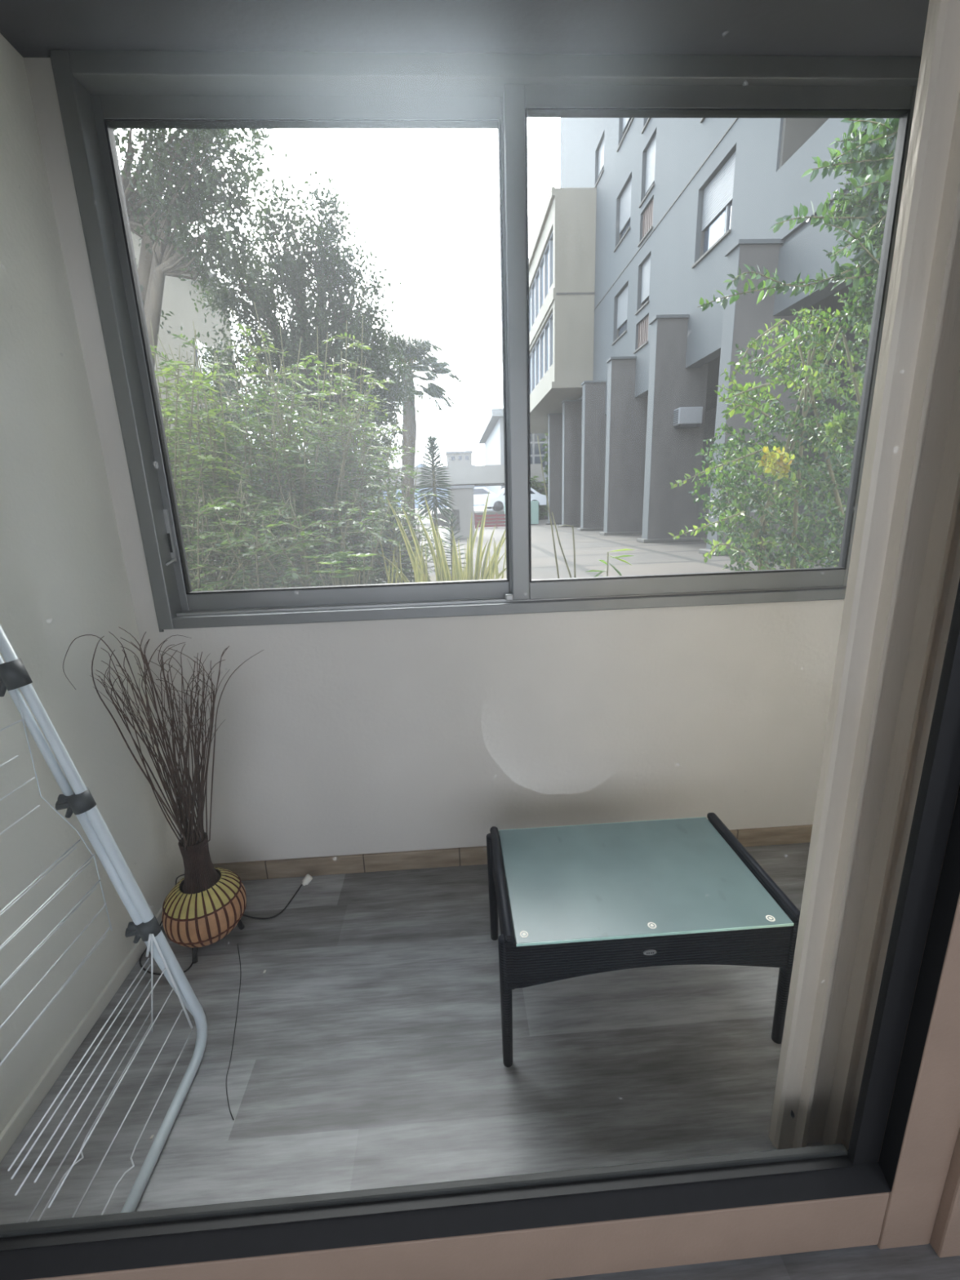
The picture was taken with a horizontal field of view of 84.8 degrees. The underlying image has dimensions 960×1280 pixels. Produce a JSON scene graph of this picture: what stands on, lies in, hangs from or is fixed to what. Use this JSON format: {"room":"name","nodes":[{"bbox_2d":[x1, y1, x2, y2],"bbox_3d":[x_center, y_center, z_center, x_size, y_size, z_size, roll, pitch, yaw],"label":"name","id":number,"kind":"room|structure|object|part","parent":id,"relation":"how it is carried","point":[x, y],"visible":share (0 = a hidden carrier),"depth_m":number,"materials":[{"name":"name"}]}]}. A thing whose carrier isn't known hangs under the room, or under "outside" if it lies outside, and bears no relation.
{"room":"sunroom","nodes":[
{"label":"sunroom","id":0,"kind":"room"},
{"bbox_2d":[0,33,184,1133],"bbox_3d":[-1.271,-0.173,1.241,0.150,2.700,1.156,-3,14,-3],"label":"wall","id":1,"kind":"structure","parent":0,"point":[64,577],"depth_m":1.48,"materials":[{"name":"white paint"}]},
{"bbox_2d":[0,875,184,1162],"bbox_3d":[-1.147,1.106,1.575,0.012,0.050,1.156,-3,14,-3],"label":"baseboard","id":2,"kind":"structure","parent":1,"relation":"attached to","point":[25,1111],"depth_m":1.44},
{"bbox_2d":[265,463,485,513],"bbox_3d":[-58.006,-129.688,449.286,380.000,34.000,100.000,-3,14,-3],"label":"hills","id":3,"kind":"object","parent":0,"point":[419,465],"visible":0.11,"depth_m":406.48,"materials":[{"name":"green plant"}]},
{"bbox_2d":[22,57,844,863],"bbox_3d":[0.180,-0.470,1.965,3.145,2.980,0.220,-3,14,-3],"label":"wall","id":4,"kind":"structure","parent":0,"point":[344,738],"depth_m":2.04,"materials":[{"name":"white paint"}]},
{"bbox_2d":[49,49,921,631],"bbox_3d":[0.151,-0.901,1.782,2.652,1.652,0.138,-3,14,-3],"label":"window","id":5,"kind":"structure","parent":4,"relation":"in","point":[100,92],"depth_m":1.60,"materials":[{"name":"metal"}]},
{"bbox_3d":[-0.507,-0.886,1.773,1.282,1.555,0.034,-3,14,-3],"label":"sash","id":6,"kind":"part","parent":5,"relation":"part of","materials":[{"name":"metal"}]},
{"bbox_3d":[0.770,-0.933,1.786,1.353,1.555,0.034,-3,14,-3],"label":"sash","id":7,"kind":"part","parent":5,"relation":"part of","materials":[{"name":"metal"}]},
{"bbox_2d":[213,824,813,880],"bbox_3d":[0.238,0.883,2.194,2.833,0.082,0.012,-3,14,-3],"label":"baseboard","id":8,"kind":"structure","parent":4,"relation":"attached to","point":[473,855],"depth_m":2.16,"materials":[{"name":"brown wood"}]},
{"bbox_2d":[445,450,472,466],"bbox_3d":[-2.233,-17.404,59.004,2.900,6.850,3.200,-3,14,-3],"label":"chimney","id":9,"kind":"object","parent":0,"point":[464,458],"visible":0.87,"depth_m":56.87,"materials":[{"name":"paint"}]},
{"bbox_2d":[0,0,928,57],"bbox_3d":[-0.006,-1.146,-0.967,5.500,0.200,5.096,-3,14,-3],"label":"ceiling","id":10,"kind":"structure","parent":0,"point":[33,28],"depth_m":1.42,"materials":[{"name":"paint"}]},
{"bbox_2d":[0,842,959,1279],"bbox_3d":[0.086,1.598,-0.239,5.200,0.080,5.052,-3,14,-3],"label":"floor","id":11,"kind":"structure","parent":0,"point":[367,1051],"depth_m":1.40,"materials":[{"name":"grey wood"}]},
{"bbox_2d":[0,624,207,1222],"bbox_3d":[-0.939,0.560,1.106,0.339,1.325,0.520,-3,14,-3],"label":"drying rack","id":12,"kind":"object","parent":11,"relation":"on","point":[14,675],"visible":0.92,"depth_m":1.28,"materials":[{"name":"white metal"}]},
{"bbox_3d":[-1.019,0.430,1.293,0.090,0.690,0.004,-3,14,-3],"label":"rod","id":13,"kind":"part","parent":12,"relation":"part of","materials":[{"name":"white metal"}]},
{"bbox_3d":[-0.878,0.809,1.394,0.028,0.069,0.007,-3,14,-3],"label":"rod","id":14,"kind":"part","parent":12,"relation":"part of","materials":[{"name":"white metal"}]},
{"bbox_3d":[-0.889,0.933,1.425,0.063,0.323,0.004,-3,14,-3],"label":"rod","id":15,"kind":"part","parent":12,"relation":"part of","materials":[{"name":"white metal"}]},
{"bbox_3d":[-0.834,0.929,1.427,0.056,0.321,0.006,-3,14,-3],"label":"rod","id":16,"kind":"part","parent":12,"relation":"part of","materials":[{"name":"white metal"}]},
{"bbox_2d":[62,626,312,975],"bbox_3d":[-0.911,0.492,1.746,0.548,1.142,0.403,-3,14,-3],"label":"floor lamp","id":17,"kind":"object","parent":11,"relation":"on","point":[202,908],"visible":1,"depth_m":1.69,"materials":[{"name":"beige wood"}]},
{"bbox_3d":[-1.077,1.056,1.793,0.277,0.031,0.146,7,17,32],"label":"cord","id":18,"kind":"part","parent":17,"relation":"part of","materials":[{"name":"black plastic"}]},
{"bbox_3d":[-1.120,0.954,1.943,0.091,0.144,0.180,-3,14,-3],"label":"cord","id":19,"kind":"part","parent":17,"relation":"part of","materials":[{"name":"black plastic"}]},
{"bbox_3d":[-0.778,1.000,1.974,0.246,0.032,0.090,-11,17,-30],"label":"cord","id":20,"kind":"part","parent":17,"relation":"part of","materials":[{"name":"black plastic"}]},
{"bbox_2d":[226,943,240,1119],"bbox_3d":[-0.728,1.120,1.560,0.025,0.002,0.593,-7,15,-21],"label":"string","id":21,"kind":"object","parent":11,"relation":"on","point":[237,944],"visible":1,"depth_m":1.49,"materials":[{"name":"black plastic"}]},
{"bbox_2d":[486,812,799,1066],"bbox_3d":[0.426,0.857,1.579,0.776,0.426,0.480,-3,14,-3],"label":"coffee table","id":22,"kind":"object","parent":11,"relation":"on","point":[584,900],"visible":1,"depth_m":1.41,"materials":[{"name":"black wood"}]},
{"bbox_3d":[0.044,0.834,1.768,0.034,0.401,0.032,-3,14,-3],"label":"leg","id":23,"kind":"part","parent":22,"relation":"part of","materials":[{"name":"black wood"}]},
{"bbox_3d":[0.062,0.755,1.531,0.020,0.147,0.458,-3,14,-3],"label":"panel","id":24,"kind":"part","parent":22,"relation":"part of","materials":[{"name":"black wicker"}]},
{"bbox_3d":[0.069,0.939,1.360,0.034,0.401,0.032,-3,14,-3],"label":"leg","id":25,"kind":"part","parent":22,"relation":"part of","materials":[{"name":"black wood"}]},
{"bbox_3d":[0.426,0.675,1.533,0.702,0.008,0.466,-3,14,-3],"label":"glass","id":26,"kind":"part","parent":22,"relation":"part of","materials":[{"name":"glass"}]},
{"bbox_3d":[0.794,0.721,1.567,0.020,0.147,0.458,-3,14,-3],"label":"panel","id":27,"kind":"part","parent":22,"relation":"part of","materials":[{"name":"black wicker"}]},
{"bbox_3d":[0.809,0.904,1.396,0.034,0.401,0.032,-3,14,-3],"label":"leg","id":28,"kind":"part","parent":22,"relation":"part of","materials":[{"name":"black wood"}]},
{"bbox_2d":[204,506,841,579],"bbox_3d":[-7.641,-31.048,127.105,120.000,0.300,257.884,-3,14,-3],"label":"ground","id":29,"kind":"structure","parent":0,"point":[591,547],"depth_m":12.21,"materials":[{"name":"concrete"}]},
{"bbox_2d":[130,199,252,532],"bbox_3d":[-12.078,-6.740,14.140,6.700,9.200,14.500,-3,14,-3],"label":"building","id":30,"kind":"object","parent":29,"relation":"on","point":[177,299],"visible":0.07,"depth_m":16.54,"materials":[{"name":"white concrete"}]},
{"bbox_2d":[113,128,287,368],"bbox_3d":[-3.340,-3.062,5.162,3.017,6.003,2.117,-3,14,-3],"label":"tree","id":31,"kind":"object","parent":29,"relation":"on","point":[185,203],"visible":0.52,"depth_m":4.92,"materials":[{"name":"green plant"}]},
{"bbox_2d":[167,367,422,582],"bbox_3d":[-2.350,-1.585,5.869,3.412,2.742,1.480,-3,14,-3],"label":"bush","id":32,"kind":"object","parent":29,"relation":"on","point":[195,406],"visible":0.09,"depth_m":5.68,"materials":[{"name":"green plant"}]},
{"bbox_2d":[168,170,423,549],"bbox_3d":[-2.665,-3.266,7.308,3.748,5.294,2.069,-1,14,2],"label":"tree","id":33,"kind":"object","parent":29,"relation":"on","point":[326,264],"visible":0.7,"depth_m":6.76,"materials":[{"name":"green plant"}]},
{"bbox_2d":[358,400,402,511],"bbox_3d":[-2.888,-4.851,14.690,2.340,4.663,2.071,-3,14,-3],"label":"tree","id":34,"kind":"object","parent":29,"relation":"on","point":[400,432],"visible":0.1,"depth_m":14.46,"materials":[{"name":"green plant"}]},
{"bbox_2d":[375,506,420,583],"bbox_3d":[-0.576,-0.372,3.901,0.424,1.217,0.416,-3,14,-3],"label":"conifer tree","id":35,"kind":"object","parent":29,"relation":"on","point":[397,551],"visible":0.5,"depth_m":3.81,"materials":[{"name":"green plant"}]},
{"bbox_3d":[-0.586,-0.340,3.910,0.078,1.151,0.035,-3,14,-3],"label":"stem","id":36,"kind":"part","parent":35,"relation":"part of","materials":[{"name":"green plant"}]},
{"bbox_2d":[294,463,542,513],"bbox_3d":[-4.854,-10.884,39.832,19.200,3.950,3.000,-3,14,-3],"label":"wall","id":37,"kind":"structure","parent":29,"relation":"on","point":[476,475],"depth_m":38.27,"materials":[{"name":"white paint"}]},
{"bbox_2d":[377,324,462,556],"bbox_3d":[-1.485,-4.457,12.197,2.199,5.062,2.234,11,19,40],"label":"palm tree","id":38,"kind":"object","parent":29,"relation":"on","point":[420,352],"visible":0.6,"depth_m":11.69,"materials":[{"name":"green plant"}]},
{"bbox_2d":[414,434,455,561],"bbox_3d":[-0.484,-1.255,5.853,0.455,1.947,0.455,-3,14,-3],"label":"conifer tree","id":39,"kind":"object","parent":29,"relation":"on","point":[432,449],"visible":0.96,"depth_m":5.70,"materials":[{"name":"green plant"}]},
{"bbox_3d":[-0.483,-1.218,5.863,0.040,1.870,0.035,-3,14,-3],"label":"stem","id":40,"kind":"part","parent":39,"relation":"part of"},
{"bbox_2d":[435,512,466,581],"bbox_3d":[-0.189,-0.361,3.928,0.294,1.156,0.294,-3,14,-3],"label":"conifer tree","id":41,"kind":"object","parent":29,"relation":"on","point":[452,527],"visible":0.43,"depth_m":3.83,"materials":[{"name":"green plant"}]},
{"bbox_3d":[-0.188,-0.339,3.934,0.040,1.110,0.035,-3,14,-3],"label":"stem","id":42,"kind":"part","parent":41,"relation":"part of","materials":[{"name":"green plant"}]},
{"bbox_2d":[408,572,506,582],"bbox_3d":[-2.673,-0.109,5.393,13.200,0.140,6.400,-3,14,-3],"label":"planting bed","id":43,"kind":"object","parent":29,"relation":"on","point":[433,578],"depth_m":8.17,"materials":[{"name":"soil"}]},
{"bbox_2d":[150,320,253,586],"bbox_3d":[-2.798,-1.340,4.647,1.585,2.668,1.317,-3,14,-3],"label":"shrub","id":44,"kind":"object","parent":43,"relation":"on","point":[153,347],"visible":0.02,"depth_m":4.61,"materials":[{"name":"green plant"}]},
{"bbox_2d":[155,329,300,591],"bbox_3d":[-1.949,-0.813,3.481,1.424,2.177,1.492,-6,15,-15],"label":"shrub","id":45,"kind":"object","parent":43,"relation":"on","point":[211,414],"visible":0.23,"depth_m":3.35,"materials":[{"name":"green plant"}]},
{"bbox_2d":[151,320,346,588],"bbox_3d":[-1.703,-1.069,4.047,1.328,2.372,1.373,4,16,22],"label":"shrub","id":46,"kind":"object","parent":43,"relation":"on","point":[233,449],"visible":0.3,"depth_m":3.83,"materials":[{"name":"green plant"}]},
{"bbox_2d":[175,475,323,591],"bbox_3d":[-1.745,-0.323,3.242,1.516,1.337,1.280,-2,14,1],"label":"shrub","id":47,"kind":"object","parent":43,"relation":"on","point":[214,585],"visible":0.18,"depth_m":3.21,"materials":[{"name":"green plant"}]},
{"bbox_2d":[184,488,413,590],"bbox_3d":[-1.047,-0.304,3.299,1.379,1.224,1.279,-3,14,-3],"label":"shrub","id":48,"kind":"object","parent":43,"relation":"on","point":[308,582],"visible":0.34,"depth_m":3.07,"materials":[{"name":"green plant"}]},
{"bbox_2d":[213,302,407,586],"bbox_3d":[-1.390,-1.446,4.740,1.575,2.736,1.269,-9,16,-26],"label":"shrub","id":49,"kind":"object","parent":43,"relation":"on","point":[253,349],"visible":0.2,"depth_m":4.47,"materials":[{"name":"green plant"}]},
{"bbox_2d":[231,332,407,586],"bbox_3d":[-1.190,-1.022,4.060,1.437,2.240,1.316,-10,16,-28],"label":"shrub","id":50,"kind":"object","parent":43,"relation":"on","point":[304,487],"visible":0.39,"depth_m":3.88,"materials":[{"name":"green plant"}]},
{"bbox_2d":[302,551,377,586],"bbox_3d":[-0.755,-0.067,3.048,0.424,0.862,0.502,-3,14,-3],"label":"leafy plant","id":51,"kind":"object","parent":43,"relation":"on","point":[348,560],"visible":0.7,"depth_m":2.94,"materials":[{"name":"green plant"}]},
{"bbox_2d":[298,391,438,584],"bbox_3d":[-0.967,-0.978,4.372,1.305,1.984,1.241,-3,14,-3],"label":"shrub","id":52,"kind":"object","parent":43,"relation":"on","point":[366,472],"visible":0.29,"depth_m":4.22,"materials":[{"name":"green plant"}]},
{"bbox_2d":[331,475,451,584],"bbox_3d":[-0.701,-0.587,4.192,1.127,1.360,1.308,-11,17,-31],"label":"shrub","id":53,"kind":"object","parent":43,"relation":"on","point":[407,511],"visible":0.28,"depth_m":4.01,"materials":[{"name":"green plant"}]},
{"bbox_2d":[377,489,506,583],"bbox_3d":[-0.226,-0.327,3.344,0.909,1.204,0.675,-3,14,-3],"label":"grass","id":54,"kind":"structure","parent":43,"relation":"on","point":[441,554],"depth_m":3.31,"materials":[{"name":"green plant"}]},
{"bbox_2d":[537,435,559,578],"bbox_3d":[0.451,-0.504,3.414,0.153,1.546,0.012,-3,14,-3],"label":"plant stalk","id":55,"kind":"object","parent":43,"relation":"on","point":[554,548],"visible":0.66,"depth_m":3.34,"materials":[{"name":"plant"}]},
{"bbox_2d":[551,511,572,577],"bbox_3d":[0.551,-0.288,3.475,0.160,1.091,0.012,-3,14,-3],"label":"plant stalk","id":56,"kind":"object","parent":43,"relation":"on","point":[566,562],"visible":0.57,"depth_m":3.39,"materials":[{"name":"green plant"}]},
{"bbox_2d":[558,524,575,577],"bbox_3d":[0.577,-0.251,3.486,0.121,1.011,0.012,-3,14,-3],"label":"plant stalk","id":57,"kind":"object","parent":43,"relation":"on","point":[564,524],"visible":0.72,"depth_m":3.40,"materials":[{"name":"green plant"}]},
{"bbox_2d":[587,548,635,577],"bbox_3d":[0.798,-0.152,3.269,0.296,0.813,0.104,-6,15,-16],"label":"shoot","id":58,"kind":"object","parent":43,"relation":"on","point":[624,549],"visible":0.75,"depth_m":3.21,"materials":[{"name":"green plant"}]},
{"bbox_3d":[0.796,-0.154,3.317,0.009,0.794,0.010,-3,14,-3],"label":"stem","id":59,"kind":"part","parent":58,"relation":"part of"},
{"bbox_2d":[446,484,475,538],"bbox_3d":[-0.704,-4.817,19.818,1.030,1.900,0.900,-3,14,-3],"label":"pillar","id":60,"kind":"structure","parent":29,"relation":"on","point":[463,498],"depth_m":19.40,"materials":[{"name":"concrete"}]},
{"bbox_3d":[-0.886,-4.439,19.480,0.260,0.750,0.020,-3,14,-3],"label":"panel","id":61,"kind":"part","parent":60,"relation":"part of","materials":[{"name":"grey concrete"}]},
{"bbox_3d":[-0.734,-5.688,19.594,1.030,0.100,0.900,-3,14,-3],"label":"lid","id":62,"kind":"part","parent":60,"relation":"part of","materials":[{"name":"white concrete"}]},
{"bbox_2d":[431,510,504,526],"bbox_3d":[-0.162,-8.278,35.509,5.900,0.750,6.800,-3,14,-3],"label":"platform","id":63,"kind":"object","parent":29,"relation":"on","point":[440,516],"visible":0.07,"depth_m":32.18,"materials":[{"name":"brick"}]},
{"bbox_2d":[441,487,497,508],"bbox_3d":[-0.637,-9.830,36.583,4.200,1.450,1.760,-3,14,-3],"label":"car","id":64,"kind":"object","parent":63,"relation":"on","point":[480,494],"visible":0.2,"depth_m":35.76,"materials":[{"name":"white paint"}]},
{"bbox_2d":[484,487,546,511],"bbox_3d":[2.237,-9.069,33.850,3.800,1.450,1.760,-3,14,-3],"label":"car","id":65,"kind":"object","parent":63,"relation":"on","point":[497,503],"visible":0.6,"depth_m":33.04,"materials":[{"name":"white paint"}]},
{"bbox_2d":[474,512,505,528],"bbox_3d":[0.901,-6.246,27.470,2.350,0.750,0.120,-3,14,-3],"label":"barrier","id":66,"kind":"object","parent":29,"relation":"on","point":[495,515],"visible":0.62,"depth_m":27.40,"materials":[{"name":"metal"}]},
{"bbox_3d":[0.895,-6.474,27.375,2.350,0.120,0.050,-3,14,-3],"label":"rail","id":67,"kind":"part","parent":66,"relation":"part of","materials":[{"name":"metal"}]},
{"bbox_3d":[0.900,-6.310,27.417,2.350,0.120,0.050,-3,14,-3],"label":"rail","id":68,"kind":"part","parent":66,"relation":"part of","materials":[{"name":"metal"}]},
{"bbox_3d":[0.906,-6.145,27.460,2.350,0.120,0.050,-3,14,-3],"label":"rail","id":69,"kind":"part","parent":66,"relation":"part of","materials":[{"name":"red metal"}]},
{"bbox_3d":[0.912,-5.981,27.502,2.350,0.120,0.050,-3,14,-3],"label":"rail","id":70,"kind":"part","parent":66,"relation":"part of","materials":[{"name":"metal"}]},
{"bbox_2d":[478,408,547,511],"bbox_3d":[5.645,-16.264,50.623,10.300,8.300,18.700,-3,14,-3],"label":"building","id":71,"kind":"structure","parent":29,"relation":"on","point":[491,436],"depth_m":42.51,"materials":[{"name":"white paint"}]},
{"bbox_2d":[504,501,538,524],"bbox_3d":[2.417,-7.417,30.716,1.900,1.300,0.800,-3,14,-3],"label":"container","id":72,"kind":"object","parent":29,"relation":"on","point":[534,504],"visible":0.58,"depth_m":30.37,"materials":[{"name":"grey paint"}]},
{"bbox_2d":[530,475,547,519],"bbox_3d":[4.041,-10.175,37.578,2.395,3.120,1.610,-3,14,-3],"label":"shrub","id":73,"kind":"object","parent":29,"relation":"on","point":[533,486],"visible":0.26,"depth_m":37.34,"materials":[{"name":"green plant"}]},
{"bbox_2d":[535,483,547,519],"bbox_3d":[6.203,-10.258,38.749,6.900,2.550,0.300,-3,14,-3],"label":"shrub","id":74,"kind":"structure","parent":29,"relation":"on","point":[540,484],"depth_m":38.37,"materials":[{"name":"plant"}]},
{"bbox_2d":[541,433,547,479],"bbox_3d":[5.536,-13.040,41.113,1.722,6.805,1.602,-3,14,-3],"label":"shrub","id":75,"kind":"object","parent":29,"relation":"on","point":[543,439],"visible":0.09,"depth_m":40.81,"materials":[{"name":"green plant"}]},
{"bbox_2d":[528,117,893,555],"bbox_3d":[9.918,-16.002,18.021,13.770,23.750,36.400,-3,14,-3],"label":"apartment building","id":76,"kind":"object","parent":29,"relation":"on","point":[647,218],"visible":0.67,"depth_m":14.84,"materials":[{"name":"concrete"}]},
{"bbox_3d":[2.555,-16.065,28.672,0.120,7.250,14.900,-3,14,-3],"label":"cornice","id":77,"kind":"part","parent":76,"relation":"part of","materials":[{"name":"white paint"}]},
{"bbox_3d":[4.633,-17.757,20.318,0.170,0.050,1.310,-3,14,-3],"label":"sill","id":78,"kind":"part","parent":76,"relation":"part of","materials":[{"name":"concrete"}]},
{"bbox_2d":[598,137,604,176],"bbox_3d":[4.700,-18.570,20.115,0.040,0.871,1.130,-3,14,-3],"label":"roller shutter","id":79,"kind":"object","parent":76,"relation":"hanging from","point":[601,146],"depth_m":20.25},
{"bbox_3d":[5.029,-10.803,18.819,0.170,0.050,1.630,-3,14,-3],"label":"sill","id":80,"kind":"part","parent":76,"relation":"part of","materials":[{"name":"concrete"}]},
{"bbox_3d":[4.928,-13.752,18.086,0.170,0.050,1.680,-3,14,-3],"label":"sill","id":81,"kind":"part","parent":76,"relation":"part of","materials":[{"name":"concrete"}]},
{"bbox_2d":[617,284,628,329],"bbox_3d":[5.091,-11.775,18.575,0.040,1.036,1.450,-3,14,-3],"label":"roller shutter","id":82,"kind":"object","parent":76,"relation":"hanging from","point":[622,297],"depth_m":18.72,"materials":[{"name":"white plastic"}]},
{"bbox_3d":[5.158,-11.570,18.631,0.020,1.520,1.550,-3,14,-3],"label":"pane","id":83,"kind":"part","parent":76,"relation":"part of","materials":[{"name":"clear glass"}]},
{"bbox_3d":[4.831,-16.630,17.320,0.170,0.050,1.630,-3,14,-3],"label":"sill","id":84,"kind":"part","parent":76,"relation":"part of","materials":[{"name":"concrete"}]},
{"bbox_2d":[618,177,631,234],"bbox_3d":[4.989,-14.762,17.832,0.040,1.091,1.500,-3,14,-3],"label":"roller shutter","id":85,"kind":"object","parent":76,"relation":"hanging from","point":[624,197],"depth_m":17.99,"materials":[{"name":"white plastic"}]},
{"bbox_3d":[5.056,-14.539,17.893,0.020,1.560,1.600,-3,14,-3],"label":"pane","id":86,"kind":"part","parent":76,"relation":"part of","materials":[{"name":"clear glass"}]},
{"bbox_2d":[622,117,630,132],"bbox_3d":[4.894,-17.596,17.077,0.040,1.036,1.450,-3,14,-3],"label":"roller shutter","id":87,"kind":"object","parent":76,"relation":"hanging from","point":[625,121],"depth_m":17.65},
{"bbox_3d":[4.961,-17.388,17.134,0.020,1.500,1.550,-3,14,-3],"label":"pane","id":88,"kind":"part","parent":76,"relation":"part of","materials":[{"name":"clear glass"}]},
{"bbox_3d":[5.193,-9.358,16.835,0.170,0.050,1.220,-3,14,-3],"label":"sill","id":89,"kind":"part","parent":76,"relation":"part of","materials":[{"name":"concrete"}]},
{"bbox_3d":[5.155,-10.456,16.568,0.170,0.050,1.150,-3,14,-3],"label":"sill","id":90,"kind":"part","parent":76,"relation":"part of","materials":[{"name":"concrete"}]},
{"bbox_3d":[5.234,-9.772,16.732,0.040,0.800,1.067,-3,14,-3],"label":"railing","id":91,"kind":"part","parent":76,"relation":"part of","materials":[{"name":"metal"}]},
{"bbox_3d":[5.094,-12.307,16.061,0.170,0.050,1.170,-3,14,-3],"label":"sill","id":92,"kind":"part","parent":76,"relation":"part of","materials":[{"name":"concrete"}]},
{"bbox_2d":[640,255,650,303],"bbox_3d":[5.213,-11.254,16.368,0.040,1.091,0.950,-3,14,-3],"label":"roller shutter","id":93,"kind":"object","parent":76,"relation":"hanging from","point":[646,265],"depth_m":16.50,"materials":[{"name":"white plastic"}]},
{"bbox_3d":[4.994,-15.198,15.343,0.170,0.050,1.180,-3,14,-3],"label":"sill","id":94,"kind":"part","parent":76,"relation":"part of","materials":[{"name":"concrete"}]},
{"bbox_3d":[5.059,-13.335,15.807,0.170,0.050,1.190,-3,14,-3],"label":"sill","id":95,"kind":"part","parent":76,"relation":"part of","materials":[{"name":"concrete"}]},
{"bbox_3d":[5.135,-12.731,15.956,0.040,0.820,1.024,-3,14,-3],"label":"railing","id":96,"kind":"part","parent":76,"relation":"part of","materials":[{"name":"metal"}]},
{"bbox_2d":[644,133,656,195],"bbox_3d":[5.115,-14.160,15.600,0.040,1.146,0.990,-3,14,-3],"label":"roller shutter","id":97,"kind":"object","parent":76,"relation":"hanging from","point":[650,151],"depth_m":15.71,"materials":[{"name":"white plastic"}]},
{"bbox_2d":[672,406,702,428],"bbox_3d":[5.512,-5.907,13.998,0.650,0.480,0.450,-3,14,-3],"label":"air conditioner","id":98,"kind":"object","parent":76,"relation":"attached to","point":[683,417],"visible":1,"depth_m":13.80,"materials":[{"name":"grey plastic"}]},
{"bbox_2d":[672,409,678,424],"bbox_3d":[5.194,-5.915,13.951,0.010,0.320,0.300,-3,14,-3],"label":"grille","id":99,"kind":"object","parent":98,"relation":"attached to","point":[676,411],"depth_m":13.95,"materials":[{"name":"grey plastic"}]},
{"bbox_3d":[5.427,-9.105,12.287,0.170,0.050,1.810,-3,14,-3],"label":"sill","id":100,"kind":"part","parent":76,"relation":"part of","materials":[{"name":"concrete"}]},
{"bbox_2d":[707,209,725,249],"bbox_3d":[5.543,-9.532,12.325,0.015,0.590,0.761,-3,14,-3],"label":"curtain","id":101,"kind":"object","parent":76,"relation":"hanging from","point":[717,226],"depth_m":12.30,"materials":[{"name":"grey fabric"}]},
{"bbox_3d":[5.554,-9.906,12.091,0.020,1.590,1.730,-3,14,-3],"label":"pane","id":102,"kind":"part","parent":76,"relation":"part of","materials":[{"name":"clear glass"}]},
{"bbox_2d":[701,150,736,231],"bbox_3d":[5.484,-10.233,12.003,0.040,0.871,1.630,-3,14,-3],"label":"roller shutter","id":103,"kind":"object","parent":76,"relation":"hanging from","point":[717,194],"depth_m":12.07,"materials":[{"name":"white plastic"}]},
{"bbox_3d":[6.205,-10.225,9.449,1.350,2.980,0.080,-3,14,-3],"label":"bay panel","id":104,"kind":"part","parent":76,"relation":"part of","materials":[{"name":"grey paint"}]},
{"bbox_2d":[668,118,899,571],"bbox_3d":[2.202,-1.233,3.182,2.944,3.078,1.245,-6,15,-14],"label":"shrub","id":105,"kind":"object","parent":29,"relation":"on","point":[875,166],"visible":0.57,"depth_m":2.72,"materials":[{"name":"green plant"}]},
{"bbox_3d":[-0.035,-0.066,0.663,5.200,2.700,0.160,-3,14,-3],"label":"wall","id":106,"kind":"structure","parent":0,"visible":0},
{"bbox_2d":[0,0,959,1279],"bbox_3d":[-0.096,-0.086,0.749,2.150,2.700,0.222,-3,14,-3],"label":"door","id":107,"kind":"structure","parent":106,"relation":"in","point":[868,1068],"depth_m":0.96,"materials":[{"name":"black metal"}]},
{"bbox_3d":[-0.107,1.155,0.997,1.777,0.145,0.050,-3,14,-3],"label":"rail","id":108,"kind":"part","parent":107,"relation":"part of","materials":[{"name":"beige wood"}]},
{"bbox_3d":[-0.085,0.107,0.720,2.150,2.340,0.070,-3,14,-3],"label":"frame","id":109,"kind":"part","parent":107,"relation":"part of","materials":[{"name":"beige wood"}]}
]}

